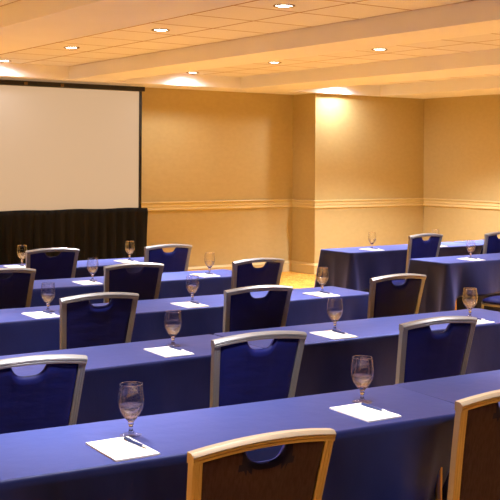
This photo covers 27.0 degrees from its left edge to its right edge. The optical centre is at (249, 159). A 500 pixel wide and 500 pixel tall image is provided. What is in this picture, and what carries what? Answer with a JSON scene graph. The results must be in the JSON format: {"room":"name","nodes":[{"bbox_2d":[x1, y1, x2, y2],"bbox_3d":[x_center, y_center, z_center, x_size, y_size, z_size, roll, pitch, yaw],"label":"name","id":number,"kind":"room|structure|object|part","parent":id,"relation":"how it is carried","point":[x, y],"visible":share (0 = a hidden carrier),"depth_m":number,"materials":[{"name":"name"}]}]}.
{"room":"conference room","nodes":[
{"label":"conference room","id":0,"kind":"room"},
{"bbox_2d":[10,85,292,266],"bbox_3d":[-5.280,0.123,11.270,14.280,2.950,0.200,0,0,-35],"label":"wall","id":1,"kind":"structure","parent":0,"point":[198,145],"depth_m":14.53,"materials":[{"name":"beige paint"}]},
{"bbox_2d":[141,198,499,210],"bbox_3d":[0.285,0.632,5.183,16.420,0.120,16.160,0,0,-35],"label":"trim","id":2,"kind":"structure","parent":1,"relation":"attached to","point":[273,203],"depth_m":15.03,"materials":[{"name":"beige wood"}]},
{"bbox_2d":[0,0,499,98],"bbox_3d":[0.296,-1.111,5.183,16.420,0.305,16.160,0,0,-35],"label":"ceiling","id":3,"kind":"structure","parent":0,"point":[436,48],"depth_m":9.59,"materials":[{"name":"paint"}]},
{"bbox_2d":[63,47,79,48],"bbox_3d":[-1.785,-1.123,10.404,0.160,0.010,0.160,0,0,-35],"label":"recessed light","id":4,"kind":"object","parent":3,"relation":"in","point":[63,47],"visible":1,"depth_m":10.39,"materials":[{"name":"white"}]},
{"bbox_2d":[151,29,169,31],"bbox_3d":[-0.770,-1.117,8.954,0.160,0.010,0.160,0,0,-35],"label":"recessed light","id":5,"kind":"object","parent":3,"relation":"in","point":[154,30],"visible":1,"depth_m":8.97,"materials":[{"name":"white"}]},
{"bbox_2d":[273,4,294,7],"bbox_3d":[0.246,-1.111,7.504,0.160,0.010,0.160,0,0,-35],"label":"recessed light","id":6,"kind":"object","parent":3,"relation":"in","point":[276,5],"visible":1,"depth_m":7.50,"materials":[{"name":"white"}]},
{"bbox_2d":[371,48,387,50],"bbox_3d":[1.295,-1.104,10.399,0.160,0.010,0.160,0,0,-35],"label":"recessed light","id":7,"kind":"object","parent":3,"relation":"in","point":[376,49],"visible":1,"depth_m":10.40,"materials":[{"name":"white"}]},
{"bbox_2d":[280,271,315,288],"bbox_3d":[0.279,1.682,5.183,16.420,0.100,16.160,0,0,-35],"label":"floor","id":8,"kind":"structure","parent":0,"point":[297,280],"depth_m":14.21,"materials":[{"name":"yellow carpet"}]},
{"bbox_2d":[0,268,35,308],"bbox_3d":[-1.668,1.148,6.707,0.432,0.946,0.507,0,0,-31],"label":"banquet chair","id":9,"kind":"object","parent":8,"relation":"on","point":[16,290],"visible":0.44,"depth_m":6.57,"materials":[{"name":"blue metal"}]},
{"bbox_3d":[-1.548,0.699,6.511,0.429,0.047,0.051,0,0,-31],"label":"rail","id":10,"kind":"part","parent":9,"relation":"part of","materials":[{"name":"silver metal"}]},
{"bbox_3d":[-1.423,0.961,6.648,0.140,0.521,0.037,0,0,35],"label":"post","id":11,"kind":"part","parent":9,"relation":"part of","materials":[{"name":"silver metal"}]},
{"bbox_2d":[0,354,87,433],"bbox_3d":[-0.887,1.153,3.804,0.432,0.946,0.507,0,0,-31],"label":"banquet chair","id":12,"kind":"object","parent":8,"relation":"on","point":[49,398],"visible":0.5,"depth_m":3.64,"materials":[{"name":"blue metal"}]},
{"bbox_3d":[-0.767,0.704,3.609,0.429,0.047,0.051,0,0,-31],"label":"rail","id":13,"kind":"part","parent":12,"relation":"part of","materials":[{"name":"silver metal"}]},
{"bbox_3d":[-0.643,0.966,3.746,0.140,0.521,0.037,0,0,35],"label":"post","id":14,"kind":"part","parent":12,"relation":"part of","materials":[{"name":"silver metal"}]},
{"bbox_2d":[25,248,78,279],"bbox_3d":[-1.641,1.148,8.203,0.432,0.946,0.507,0,0,-32],"label":"banquet chair","id":15,"kind":"object","parent":8,"relation":"on","point":[62,266],"visible":0.34,"depth_m":8.02,"materials":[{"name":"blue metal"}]},
{"bbox_3d":[-1.698,0.959,7.960,0.037,0.521,0.140,0,0,-8],"label":"post","id":16,"kind":"part","parent":15,"relation":"part of","materials":[{"name":"silver metal"}]},
{"bbox_3d":[-1.517,0.699,8.010,0.429,0.047,0.051,0,0,-32],"label":"rail","id":17,"kind":"part","parent":15,"relation":"part of","materials":[{"name":"silver metal"}]},
{"bbox_3d":[-1.395,0.961,8.149,0.140,0.521,0.037,0,0,34],"label":"post","id":18,"kind":"part","parent":15,"relation":"part of","materials":[{"name":"silver metal"}]},
{"bbox_2d":[0,79,144,210],"bbox_3d":[-2.763,0.331,12.442,3.410,2.565,0.050,0,0,-35],"label":"projection screen","id":19,"kind":"object","parent":8,"relation":"on","point":[63,147],"visible":0.93,"depth_m":12.83,"materials":[{"name":"grey fabric"}]},
{"bbox_2d":[0,208,147,264],"bbox_3d":[-2.744,1.101,12.364,3.499,1.006,0.071,0,0,-35],"label":"drape","id":20,"kind":"object","parent":19,"relation":"hanging from","point":[98,233],"visible":0.56,"depth_m":12.81,"materials":[{"name":"black fabric"}]},
{"bbox_2d":[59,292,138,349],"bbox_3d":[-0.888,1.153,5.532,0.432,0.946,0.507,0,0,-31],"label":"banquet chair","id":21,"kind":"object","parent":8,"relation":"on","point":[82,324],"visible":0.38,"depth_m":5.34,"materials":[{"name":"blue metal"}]},
{"bbox_3d":[-0.950,0.964,5.289,0.037,0.521,0.140,0,0,-7],"label":"post","id":22,"kind":"part","parent":21,"relation":"part of","materials":[{"name":"silver metal"}]},
{"bbox_3d":[-0.768,0.704,5.336,0.429,0.047,0.051,0,0,-31],"label":"rail","id":23,"kind":"part","parent":21,"relation":"part of","materials":[{"name":"silver metal"}]},
{"bbox_3d":[-0.643,0.966,5.473,0.140,0.521,0.037,0,0,35],"label":"post","id":24,"kind":"part","parent":21,"relation":"part of","materials":[{"name":"silver metal"}]},
{"bbox_2d":[104,262,163,302],"bbox_3d":[-0.885,1.153,7.096,0.432,0.946,0.507,0,0,-31],"label":"banquet chair","id":25,"kind":"object","parent":8,"relation":"on","point":[146,283],"visible":0.3,"depth_m":6.91,"materials":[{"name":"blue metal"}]},
{"bbox_3d":[-0.947,0.964,6.854,0.037,0.521,0.140,0,0,-7],"label":"post","id":26,"kind":"part","parent":25,"relation":"part of","materials":[{"name":"silver metal"}]},
{"bbox_3d":[-0.765,0.704,6.900,0.429,0.047,0.051,0,0,-31],"label":"rail","id":27,"kind":"part","parent":25,"relation":"part of","materials":[{"name":"silver metal"}]},
{"bbox_3d":[-0.640,0.966,7.038,0.140,0.521,0.037,0,0,35],"label":"post","id":28,"kind":"part","parent":25,"relation":"part of","materials":[{"name":"silver metal"}]},
{"bbox_2d":[144,244,191,272],"bbox_3d":[-0.786,1.153,8.631,0.432,0.946,0.507,0,0,-33],"label":"banquet chair","id":29,"kind":"object","parent":8,"relation":"on","point":[177,260],"visible":0.32,"depth_m":8.46,"materials":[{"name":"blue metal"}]},
{"bbox_3d":[-0.839,0.965,8.387,0.037,0.521,0.140,0,0,-9],"label":"post","id":30,"kind":"part","parent":29,"relation":"part of","materials":[{"name":"silver metal"}]},
{"bbox_3d":[-0.658,0.705,8.440,0.429,0.047,0.051,0,0,-33],"label":"rail","id":31,"kind":"part","parent":29,"relation":"part of","materials":[{"name":"silver metal"}]},
{"bbox_3d":[-0.539,0.966,8.582,0.140,0.521,0.037,0,0,33],"label":"post","id":32,"kind":"part","parent":29,"relation":"part of","materials":[{"name":"silver metal"}]},
{"bbox_2d":[223,285,292,331],"bbox_3d":[-0.068,1.157,5.886,0.432,0.946,0.507,0,0,-31],"label":"banquet chair","id":33,"kind":"object","parent":8,"relation":"on","point":[242,311],"visible":0.39,"depth_m":5.69,"materials":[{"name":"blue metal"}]},
{"bbox_3d":[-0.130,0.969,5.643,0.037,0.521,0.140,0,0,-7],"label":"post","id":34,"kind":"part","parent":33,"relation":"part of","materials":[{"name":"silver metal"}]},
{"bbox_3d":[0.052,0.709,5.690,0.429,0.047,0.051,0,0,-31],"label":"rail","id":35,"kind":"part","parent":33,"relation":"part of","materials":[{"name":"silver metal"}]},
{"bbox_3d":[0.177,0.971,5.828,0.140,0.521,0.037,0,0,35],"label":"post","id":36,"kind":"part","parent":33,"relation":"part of","materials":[{"name":"silver metal"}]},
{"bbox_2d":[231,258,284,291],"bbox_3d":[-0.066,1.158,7.475,0.432,0.946,0.507,0,0,-34],"label":"banquet chair","id":37,"kind":"object","parent":8,"relation":"on","point":[244,274],"visible":0.28,"depth_m":7.27,"materials":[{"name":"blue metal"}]},
{"bbox_3d":[-0.115,0.969,7.229,0.037,0.521,0.140,0,0,-10],"label":"post","id":38,"kind":"part","parent":37,"relation":"part of","materials":[{"name":"silver metal"}]},
{"bbox_3d":[0.064,0.709,7.286,0.429,0.047,0.051,0,0,-34],"label":"rail","id":39,"kind":"part","parent":37,"relation":"part of","materials":[{"name":"silver metal"}]},
{"bbox_3d":[0.181,0.971,7.429,0.140,0.521,0.037,0,0,32],"label":"post","id":40,"kind":"part","parent":37,"relation":"part of","materials":[{"name":"silver metal"}]},
{"bbox_2d":[210,330,306,407],"bbox_3d":[-0.074,1.157,4.349,0.432,0.946,0.507,0,0,-30],"label":"banquet chair","id":41,"kind":"object","parent":8,"relation":"on","point":[240,373],"visible":0.42,"depth_m":4.15,"materials":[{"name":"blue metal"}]},
{"bbox_3d":[-0.140,0.969,4.108,0.037,0.521,0.140,0,0,-6],"label":"post","id":42,"kind":"part","parent":41,"relation":"part of","materials":[{"name":"silver metal"}]},
{"bbox_3d":[0.043,0.709,4.152,0.429,0.047,0.051,0,0,-30],"label":"rail","id":43,"kind":"part","parent":41,"relation":"part of","materials":[{"name":"silver metal"}]},
{"bbox_3d":[0.170,0.971,4.287,0.140,0.521,0.037,0,0,36],"label":"post","id":44,"kind":"part","parent":41,"relation":"part of","materials":[{"name":"silver metal"}]},
{"bbox_2d":[186,428,335,499],"bbox_3d":[-0.086,1.157,2.798,0.432,0.946,0.507,0,0,-33],"label":"banquet chair","id":45,"kind":"object","parent":8,"relation":"on","point":[222,470],"visible":1,"depth_m":2.60,"materials":[{"name":"dark brown upholstery"},{"name":"gold-toned aluminium"}]},
{"bbox_3d":[-0.141,0.969,2.554,0.037,0.521,0.140,0,0,-9],"label":"post","id":46,"kind":"part","parent":45,"relation":"part of","materials":[{"name":"gold metal"}]},
{"bbox_3d":[0.040,0.709,2.605,0.429,0.047,0.051,0,0,-33],"label":"rail","id":47,"kind":"part","parent":45,"relation":"part of","materials":[{"name":"gold metal"}]},
{"bbox_3d":[0.014,0.918,2.643,0.374,0.413,0.118,0,0,-33],"label":"backrest","id":48,"kind":"part","parent":45,"relation":"part of","materials":[{"name":"brown fabric"}]},
{"bbox_3d":[0.160,0.971,2.746,0.140,0.521,0.037,0,0,34],"label":"post","id":49,"kind":"part","parent":45,"relation":"part of","materials":[{"name":"gold metal"}]},
{"bbox_2d":[367,273,425,318],"bbox_3d":[0.778,1.163,6.503,0.432,0.946,0.507,0,0,-33],"label":"banquet chair","id":50,"kind":"object","parent":8,"relation":"on","point":[386,299],"visible":0.45,"depth_m":6.31,"materials":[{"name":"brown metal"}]},
{"bbox_3d":[0.725,0.974,6.259,0.037,0.521,0.140,0,0,-9],"label":"post","id":51,"kind":"part","parent":50,"relation":"part of","materials":[{"name":"silver metal"}]},
{"bbox_3d":[0.905,0.714,6.312,0.429,0.047,0.051,0,0,-33],"label":"rail","id":52,"kind":"part","parent":50,"relation":"part of","materials":[{"name":"silver metal"}]},
{"bbox_3d":[1.024,0.976,6.453,0.140,0.521,0.037,0,0,33],"label":"post","id":53,"kind":"part","parent":50,"relation":"part of","materials":[{"name":"silver metal"}]},
{"bbox_2d":[392,233,442,284],"bbox_3d":[1.538,1.167,10.051,0.432,0.946,0.507,0,0,-35],"label":"banquet chair","id":54,"kind":"object","parent":8,"relation":"on","point":[417,247],"visible":0.38,"depth_m":9.86,"materials":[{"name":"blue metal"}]},
{"bbox_3d":[1.518,1.200,10.078,0.421,0.058,0.400,0,0,-35],"label":"seat","id":55,"kind":"part","parent":54,"relation":"part of","materials":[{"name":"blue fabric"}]},
{"bbox_3d":[1.493,0.979,9.804,0.037,0.521,0.140,0,0,-11],"label":"post","id":56,"kind":"part","parent":54,"relation":"part of","materials":[{"name":"silver metal"}]},
{"bbox_3d":[1.644,0.928,9.901,0.374,0.413,0.118,0,0,-35],"label":"backrest","id":57,"kind":"part","parent":54,"relation":"part of","materials":[{"name":"blue fabric"}]},
{"bbox_3d":[1.671,0.719,9.864,0.429,0.047,0.051,0,0,-35],"label":"rail","id":58,"kind":"part","parent":54,"relation":"part of","materials":[{"name":"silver metal"}]},
{"bbox_3d":[1.786,0.980,10.009,0.140,0.521,0.037,0,0,31],"label":"post","id":59,"kind":"part","parent":54,"relation":"part of","materials":[{"name":"silver metal"}]},
{"bbox_2d":[395,316,477,383],"bbox_3d":[0.716,1.162,4.775,0.432,0.946,0.507,0,0,-31],"label":"banquet chair","id":60,"kind":"object","parent":8,"relation":"on","point":[423,354],"visible":0.41,"depth_m":4.58,"materials":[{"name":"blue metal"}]},
{"bbox_3d":[0.654,0.973,4.532,0.037,0.521,0.140,0,0,-7],"label":"post","id":61,"kind":"part","parent":60,"relation":"part of","materials":[{"name":"silver metal"}]},
{"bbox_3d":[0.836,0.714,4.579,0.429,0.047,0.051,0,0,-31],"label":"rail","id":62,"kind":"part","parent":60,"relation":"part of","materials":[{"name":"silver metal"}]},
{"bbox_3d":[0.961,0.975,4.716,0.140,0.521,0.037,0,0,35],"label":"post","id":63,"kind":"part","parent":60,"relation":"part of","materials":[{"name":"silver metal"}]},
{"bbox_2d":[435,467,441,499],"bbox_3d":[-0.119,1.258,3.443,1.810,0.742,0.450,0,0,-29],"label":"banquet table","id":64,"kind":"object","parent":8,"relation":"on","point":[438,491],"visible":0.16,"depth_m":3.64,"materials":[{"name":"navy satin cloth"},{"name":"wood"}]},
{"bbox_2d":[0,385,455,499],"bbox_3d":[-0.118,1.127,3.443,1.850,0.490,0.587,0,0,-29],"label":"tablecloth","id":65,"kind":"object","parent":64,"relation":"on","point":[402,458],"visible":0.68,"depth_m":3.42,"materials":[{"name":"blue fabric"}]},
{"bbox_2d":[86,436,159,461],"bbox_3d":[-0.388,0.877,3.162,0.144,0.005,0.222,0,0,-32],"label":"notepad","id":66,"kind":"object","parent":65,"relation":"on","point":[116,449],"visible":0.86,"depth_m":3.14,"materials":[{"name":"white paper"}]},
{"bbox_2d":[124,436,147,447],"bbox_3d":[-0.352,0.870,3.201,0.009,0.010,0.138,0,0,-38],"label":"ballpoint pen","id":67,"kind":"object","parent":66,"relation":"on","point":[125,437],"visible":1,"depth_m":3.20,"materials":[{"name":"blue"}]},
{"bbox_2d":[119,381,143,436],"bbox_3d":[-0.381,0.798,3.326,0.085,0.164,0.085,0,0,-10],"label":"water goblet","id":68,"kind":"object","parent":65,"relation":"on","point":[130,419],"visible":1,"depth_m":3.32,"materials":[{"name":"clear glass"}]},
{"bbox_2d":[351,355,372,403],"bbox_3d":[0.410,0.802,3.800,0.085,0.164,0.085,0,0,-15],"label":"water goblet","id":69,"kind":"object","parent":65,"relation":"on","point":[361,388],"visible":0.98,"depth_m":3.79,"materials":[{"name":"clear glass"}]},
{"bbox_2d":[330,403,401,421],"bbox_3d":[0.403,0.882,3.637,0.144,0.005,0.222,0,0,-32],"label":"notepad","id":70,"kind":"object","parent":65,"relation":"on","point":[358,411],"visible":0.93,"depth_m":3.61,"materials":[{"name":"white paper"}]},
{"bbox_2d":[361,402,387,411],"bbox_3d":[0.439,0.874,3.675,0.009,0.010,0.138,0,0,-35],"label":"ballpoint pen","id":71,"kind":"object","parent":70,"relation":"on","point":[362,403],"visible":1,"depth_m":3.67,"materials":[{"name":"blue"}]},
{"bbox_2d":[447,389,499,499],"bbox_3d":[0.667,1.162,3.343,0.432,0.946,0.507,0,0,-33],"label":"banquet chair","id":72,"kind":"object","parent":8,"relation":"on","point":[474,473],"visible":1,"depth_m":3.10,"materials":[{"name":"dark brown upholstery"},{"name":"gold-toned metal"}]},
{"bbox_3d":[0.612,0.973,3.099,0.037,0.521,0.140,0,0,-9],"label":"post","id":73,"kind":"part","parent":72,"relation":"part of","materials":[{"name":"gold metal"}]},
{"bbox_3d":[0.793,0.713,3.151,0.429,0.047,0.051,0,0,-33],"label":"rail","id":74,"kind":"part","parent":72,"relation":"part of","materials":[{"name":"gold metal"}]},
{"bbox_3d":[0.767,0.923,3.189,0.374,0.413,0.118,0,0,-33],"label":"backrest","id":75,"kind":"part","parent":72,"relation":"part of","materials":[{"name":"brown fabric"}]},
{"bbox_2d":[481,295,499,308],"bbox_3d":[2.292,1.172,8.956,0.432,0.946,0.507,0,0,-35],"label":"banquet chair","id":76,"kind":"object","parent":8,"relation":"on","point":[494,301],"visible":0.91,"depth_m":8.94,"materials":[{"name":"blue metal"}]},
{"bbox_3d":[2.271,1.247,8.985,0.425,0.025,0.399,0,0,-35],"label":"seat frame","id":77,"kind":"part","parent":76,"relation":"part of","materials":[{"name":"gold metal"}]},
{"bbox_3d":[2.273,1.205,8.982,0.421,0.058,0.400,0,0,-35],"label":"seat","id":78,"kind":"part","parent":76,"relation":"part of","materials":[{"name":"blue fabric"}]},
{"bbox_2d":[483,231,499,253],"bbox_3d":[2.331,1.172,10.399,0.432,0.946,0.507,0,0,-35],"label":"banquet chair","id":79,"kind":"object","parent":8,"relation":"on","point":[491,241],"visible":0.21,"depth_m":10.14,"materials":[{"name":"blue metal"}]},
{"bbox_3d":[2.287,0.983,10.153,0.037,0.521,0.140,0,0,-11],"label":"post","id":80,"kind":"part","parent":79,"relation":"part of","materials":[{"name":"silver metal"}]},
{"bbox_3d":[2.465,0.723,10.212,0.429,0.047,0.051,0,0,-35],"label":"rail","id":81,"kind":"part","parent":79,"relation":"part of","materials":[{"name":"silver metal"}]},
{"bbox_3d":[2.438,0.933,10.249,0.374,0.413,0.118,0,0,-35],"label":"backrest","id":82,"kind":"part","parent":79,"relation":"part of","materials":[{"name":"blue fabric"}]},
{"bbox_3d":[-0.831,1.254,4.556,1.810,0.742,0.450,0,0,-34],"label":"banquet table","id":83,"kind":"object","parent":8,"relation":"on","visible":0},
{"bbox_2d":[0,334,262,424],"bbox_3d":[-0.830,1.123,4.556,1.850,0.490,0.545,0,0,-34],"label":"tablecloth","id":84,"kind":"object","parent":83,"relation":"on","point":[179,383],"visible":0.35,"depth_m":4.55,"materials":[{"name":"blue fabric"}]},
{"bbox_2d":[144,346,193,357],"bbox_3d":[-0.372,0.877,4.761,0.144,0.005,0.222,0,0,-32],"label":"notepad","id":85,"kind":"object","parent":84,"relation":"on","point":[166,352],"visible":0.93,"depth_m":4.73,"materials":[{"name":"white paper"}]},
{"bbox_2d":[169,345,184,350],"bbox_3d":[-0.336,0.870,4.799,0.009,0.010,0.138,0,0,-35],"label":"ballpoint pen","id":86,"kind":"object","parent":85,"relation":"on","point":[170,346],"visible":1,"depth_m":4.80,"materials":[{"name":"blue"}]},
{"bbox_2d":[164,310,180,344],"bbox_3d":[-0.364,0.798,4.924,0.085,0.164,0.085,0,0,-8],"label":"water goblet","id":87,"kind":"object","parent":84,"relation":"on","point":[172,335],"visible":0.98,"depth_m":4.92,"materials":[{"name":"clear glass"}]},
{"bbox_3d":[0.715,1.263,5.570,1.810,0.742,0.450,0,0,-32],"label":"banquet table","id":88,"kind":"object","parent":8,"relation":"on","visible":0},
{"bbox_2d":[213,308,499,396],"bbox_3d":[0.743,1.132,5.589,1.930,0.490,0.635,0,0,-32],"label":"tablecloth","id":89,"kind":"object","parent":88,"relation":"on","point":[327,365],"visible":0.41,"depth_m":5.24,"materials":[{"name":"blue fabric"}]},
{"bbox_2d":[310,330,357,339],"bbox_3d":[0.422,0.882,5.247,0.144,0.005,0.222,0,0,-30],"label":"notepad","id":90,"kind":"object","parent":89,"relation":"on","point":[330,334],"visible":1,"depth_m":5.22,"materials":[{"name":"white paper"}]},
{"bbox_2d":[327,298,341,329],"bbox_3d":[0.441,0.803,5.396,0.085,0.164,0.085,0,0,-38],"label":"water goblet","id":91,"kind":"object","parent":89,"relation":"on","point":[333,320],"visible":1,"depth_m":5.39,"materials":[{"name":"clear glass"}]},
{"bbox_2d":[464,288,476,316],"bbox_3d":[1.244,0.807,5.879,0.085,0.164,0.085,0,0,24],"label":"water goblet","id":92,"kind":"object","parent":89,"relation":"on","point":[468,308],"visible":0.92,"depth_m":5.87,"materials":[{"name":"clear glass"}]},
{"bbox_2d":[476,320,494,324],"bbox_3d":[1.218,0.887,5.742,0.144,0.005,0.222,0,0,-33],"label":"notepad","id":93,"kind":"object","parent":89,"relation":"on","point":[479,322],"visible":0.29,"depth_m":5.67,"materials":[{"name":"white paper"}]},
{"bbox_3d":[-1.662,1.249,5.689,1.810,0.742,0.450,0,0,-31],"label":"banquet table","id":94,"kind":"object","parent":8,"relation":"on","visible":0},
{"bbox_2d":[0,305,93,355],"bbox_3d":[-1.661,1.118,5.689,1.850,0.490,0.588,0,0,-31],"label":"tablecloth","id":95,"kind":"object","parent":94,"relation":"on","point":[20,333],"visible":0.27,"depth_m":5.69,"materials":[{"name":"blue fabric"}]},
{"bbox_2d":[21,311,59,318],"bbox_3d":[-1.177,0.873,5.857,0.144,0.005,0.222,0,0,-34],"label":"notepad","id":96,"kind":"object","parent":95,"relation":"on","point":[37,315],"visible":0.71,"depth_m":5.82,"materials":[{"name":"white paper"}]},
{"bbox_2d":[42,282,55,311],"bbox_3d":[-1.169,0.793,6.021,0.085,0.164,0.085,0,0,41],"label":"water goblet","id":97,"kind":"object","parent":95,"relation":"on","point":[46,302],"visible":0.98,"depth_m":6.01,"materials":[{"name":"clear glass"}]},
{"bbox_3d":[-0.074,1.259,6.623,1.810,0.742,0.450,0,0,-32],"label":"banquet table","id":98,"kind":"object","parent":8,"relation":"on","visible":0},
{"bbox_2d":[92,286,368,341],"bbox_3d":[-0.043,1.127,6.643,1.924,0.490,0.634,0,0,-32],"label":"tablecloth","id":99,"kind":"object","parent":98,"relation":"on","point":[150,316],"visible":0.35,"depth_m":6.43,"materials":[{"name":"blue fabric"}]},
{"bbox_2d":[170,302,208,307],"bbox_3d":[-0.366,0.877,6.303,0.144,0.005,0.222,0,0,-32],"label":"notepad","id":100,"kind":"object","parent":99,"relation":"on","point":[182,304],"visible":1,"depth_m":6.28,"materials":[{"name":"white paper"}]},
{"bbox_2d":[186,274,197,299],"bbox_3d":[-0.358,0.798,6.467,0.085,0.164,0.085,0,0,10],"label":"water goblet","id":101,"kind":"object","parent":99,"relation":"on","point":[191,293],"visible":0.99,"depth_m":6.46,"materials":[{"name":"clear glass"}]},
{"bbox_2d":[302,292,339,297],"bbox_3d":[0.467,0.882,6.823,0.144,0.005,0.222,0,0,-32],"label":"notepad","id":102,"kind":"object","parent":99,"relation":"on","point":[318,294],"visible":1,"depth_m":6.80,"materials":[{"name":"white paper"}]},
{"bbox_3d":[-0.862,1.254,7.717,1.810,0.742,0.450,0,0,-32],"label":"banquet table","id":103,"kind":"object","parent":8,"relation":"on","visible":0},
{"bbox_2d":[30,269,231,306],"bbox_3d":[-0.830,1.123,7.735,1.924,0.490,0.634,0,0,-32],"label":"tablecloth","id":104,"kind":"object","parent":103,"relation":"on","point":[173,284],"visible":0.24,"depth_m":7.61,"materials":[{"name":"blue fabric"}]},
{"bbox_2d":[72,280,102,284],"bbox_3d":[-1.158,0.873,7.399,0.144,0.005,0.222,0,0,-31],"label":"notepad","id":105,"kind":"object","parent":104,"relation":"on","point":[86,282],"visible":1,"depth_m":7.39,"materials":[{"name":"white paper"}]},
{"bbox_2d":[194,273,220,277],"bbox_3d":[-0.342,0.878,7.917,0.144,0.005,0.222,0,0,-32],"label":"notepad","id":106,"kind":"object","parent":104,"relation":"on","point":[204,275],"visible":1,"depth_m":7.88,"materials":[{"name":"white paper"}]},
{"bbox_3d":[-1.543,1.250,8.703,1.810,0.742,0.450,0,0,-35],"label":"banquet table","id":107,"kind":"object","parent":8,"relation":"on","visible":0},
{"bbox_2d":[0,257,143,278],"bbox_3d":[-1.513,1.119,8.722,1.925,0.490,0.635,0,0,-35],"label":"tablecloth","id":108,"kind":"object","parent":107,"relation":"on","point":[84,267],"visible":0.11,"depth_m":8.64,"materials":[{"name":"blue fabric"}]},
{"bbox_2d":[4,265,25,267],"bbox_3d":[-1.896,0.868,8.454,0.144,0.005,0.222,0,0,-33],"label":"notepad","id":109,"kind":"object","parent":108,"relation":"on","point":[8,266],"visible":0.64,"depth_m":8.45,"materials":[{"name":"white paper"}]},
{"bbox_2d":[114,260,137,262],"bbox_3d":[-1.062,0.873,8.953,0.144,0.005,0.222,0,0,-32],"label":"notepad","id":110,"kind":"object","parent":108,"relation":"on","point":[121,261],"visible":0.86,"depth_m":8.93,"materials":[{"name":"white paper"}]},
{"bbox_3d":[1.464,1.268,4.380,1.810,0.742,0.450,0,0,-31],"label":"banquet table","id":111,"kind":"object","parent":8,"relation":"on","visible":0},
{"bbox_2d":[394,370,499,499],"bbox_3d":[1.496,1.137,4.399,1.922,0.490,0.631,0,0,-32],"label":"tablecloth","id":112,"kind":"object","parent":111,"relation":"on","point":[451,389],"visible":0.19,"depth_m":4.08,"materials":[{"name":"blue fabric"}]},
{"bbox_3d":[1.585,1.269,10.686,1.810,0.742,0.450,0,0,-35],"label":"banquet table","id":113,"kind":"object","parent":8,"relation":"on","visible":0},
{"bbox_2d":[314,242,482,291],"bbox_3d":[1.557,1.197,10.664,1.923,0.610,0.633,0,0,-35],"label":"tablecloth","id":114,"kind":"object","parent":113,"relation":"on","point":[352,268],"visible":0.44,"depth_m":10.20,"materials":[{"name":"blue fabric"}]},
{"bbox_2d":[360,248,383,250],"bbox_3d":[1.204,0.887,10.286,0.144,0.005,0.222,0,0,-34],"label":"notepad","id":115,"kind":"object","parent":114,"relation":"on","point":[368,249],"visible":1,"depth_m":10.28,"materials":[{"name":"white paper"}]},
{"bbox_3d":[3.119,1.278,11.772,1.810,0.742,0.450,0,0,-35],"label":"banquet table","id":116,"kind":"object","parent":8,"relation":"on","visible":0},
{"bbox_2d":[454,240,483,253],"bbox_3d":[3.141,1.206,11.787,1.943,0.610,0.632,0,0,-35],"label":"tablecloth","id":117,"kind":"object","parent":116,"relation":"on","point":[481,242],"visible":0.11,"depth_m":11.31,"materials":[{"name":"blue fabric"}]},
{"bbox_3d":[2.328,1.273,9.701,1.810,0.742,0.450,0,0,-35],"label":"banquet table","id":118,"kind":"object","parent":8,"relation":"on","visible":0,"materials":[{"name":"navy satin cloth"},{"name":"wood"}]},
{"bbox_2d":[407,253,499,313],"bbox_3d":[2.329,1.202,9.701,1.997,0.610,0.632,0,0,-35],"label":"tablecloth","id":119,"kind":"object","parent":118,"relation":"on","point":[447,277],"visible":0.78,"depth_m":9.16,"materials":[{"name":"blue fabric"}]},
{"bbox_2d":[456,258,482,260],"bbox_3d":[1.981,0.892,9.332,0.144,0.005,0.222,0,0,-30],"label":"notepad","id":120,"kind":"object","parent":119,"relation":"on","point":[469,259],"visible":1,"depth_m":9.30,"materials":[{"name":"white paper"}]},
{"bbox_2d":[292,93,423,262],"bbox_3d":[1.597,0.165,15.762,2.140,2.950,0.730,0,0,-35],"label":"wall","id":121,"kind":"structure","parent":0,"point":[346,147],"depth_m":15.28,"materials":[{"name":"beige paint"}]},
{"bbox_2d":[188,260,317,274],"bbox_3d":[0.280,1.553,5.183,16.420,0.158,16.160,0,0,-35],"label":"baseboard","id":122,"kind":"structure","parent":121,"relation":"attached to","point":[295,266],"depth_m":14.93,"materials":[{"name":"beige"}]},
{"bbox_2d":[423,94,499,241],"bbox_3d":[7.095,0.198,9.950,0.200,2.950,16.560,0,0,-35],"label":"wall","id":123,"kind":"structure","parent":0,"point":[462,134],"depth_m":15.42,"materials":[{"name":"beige paint"}]}
]}

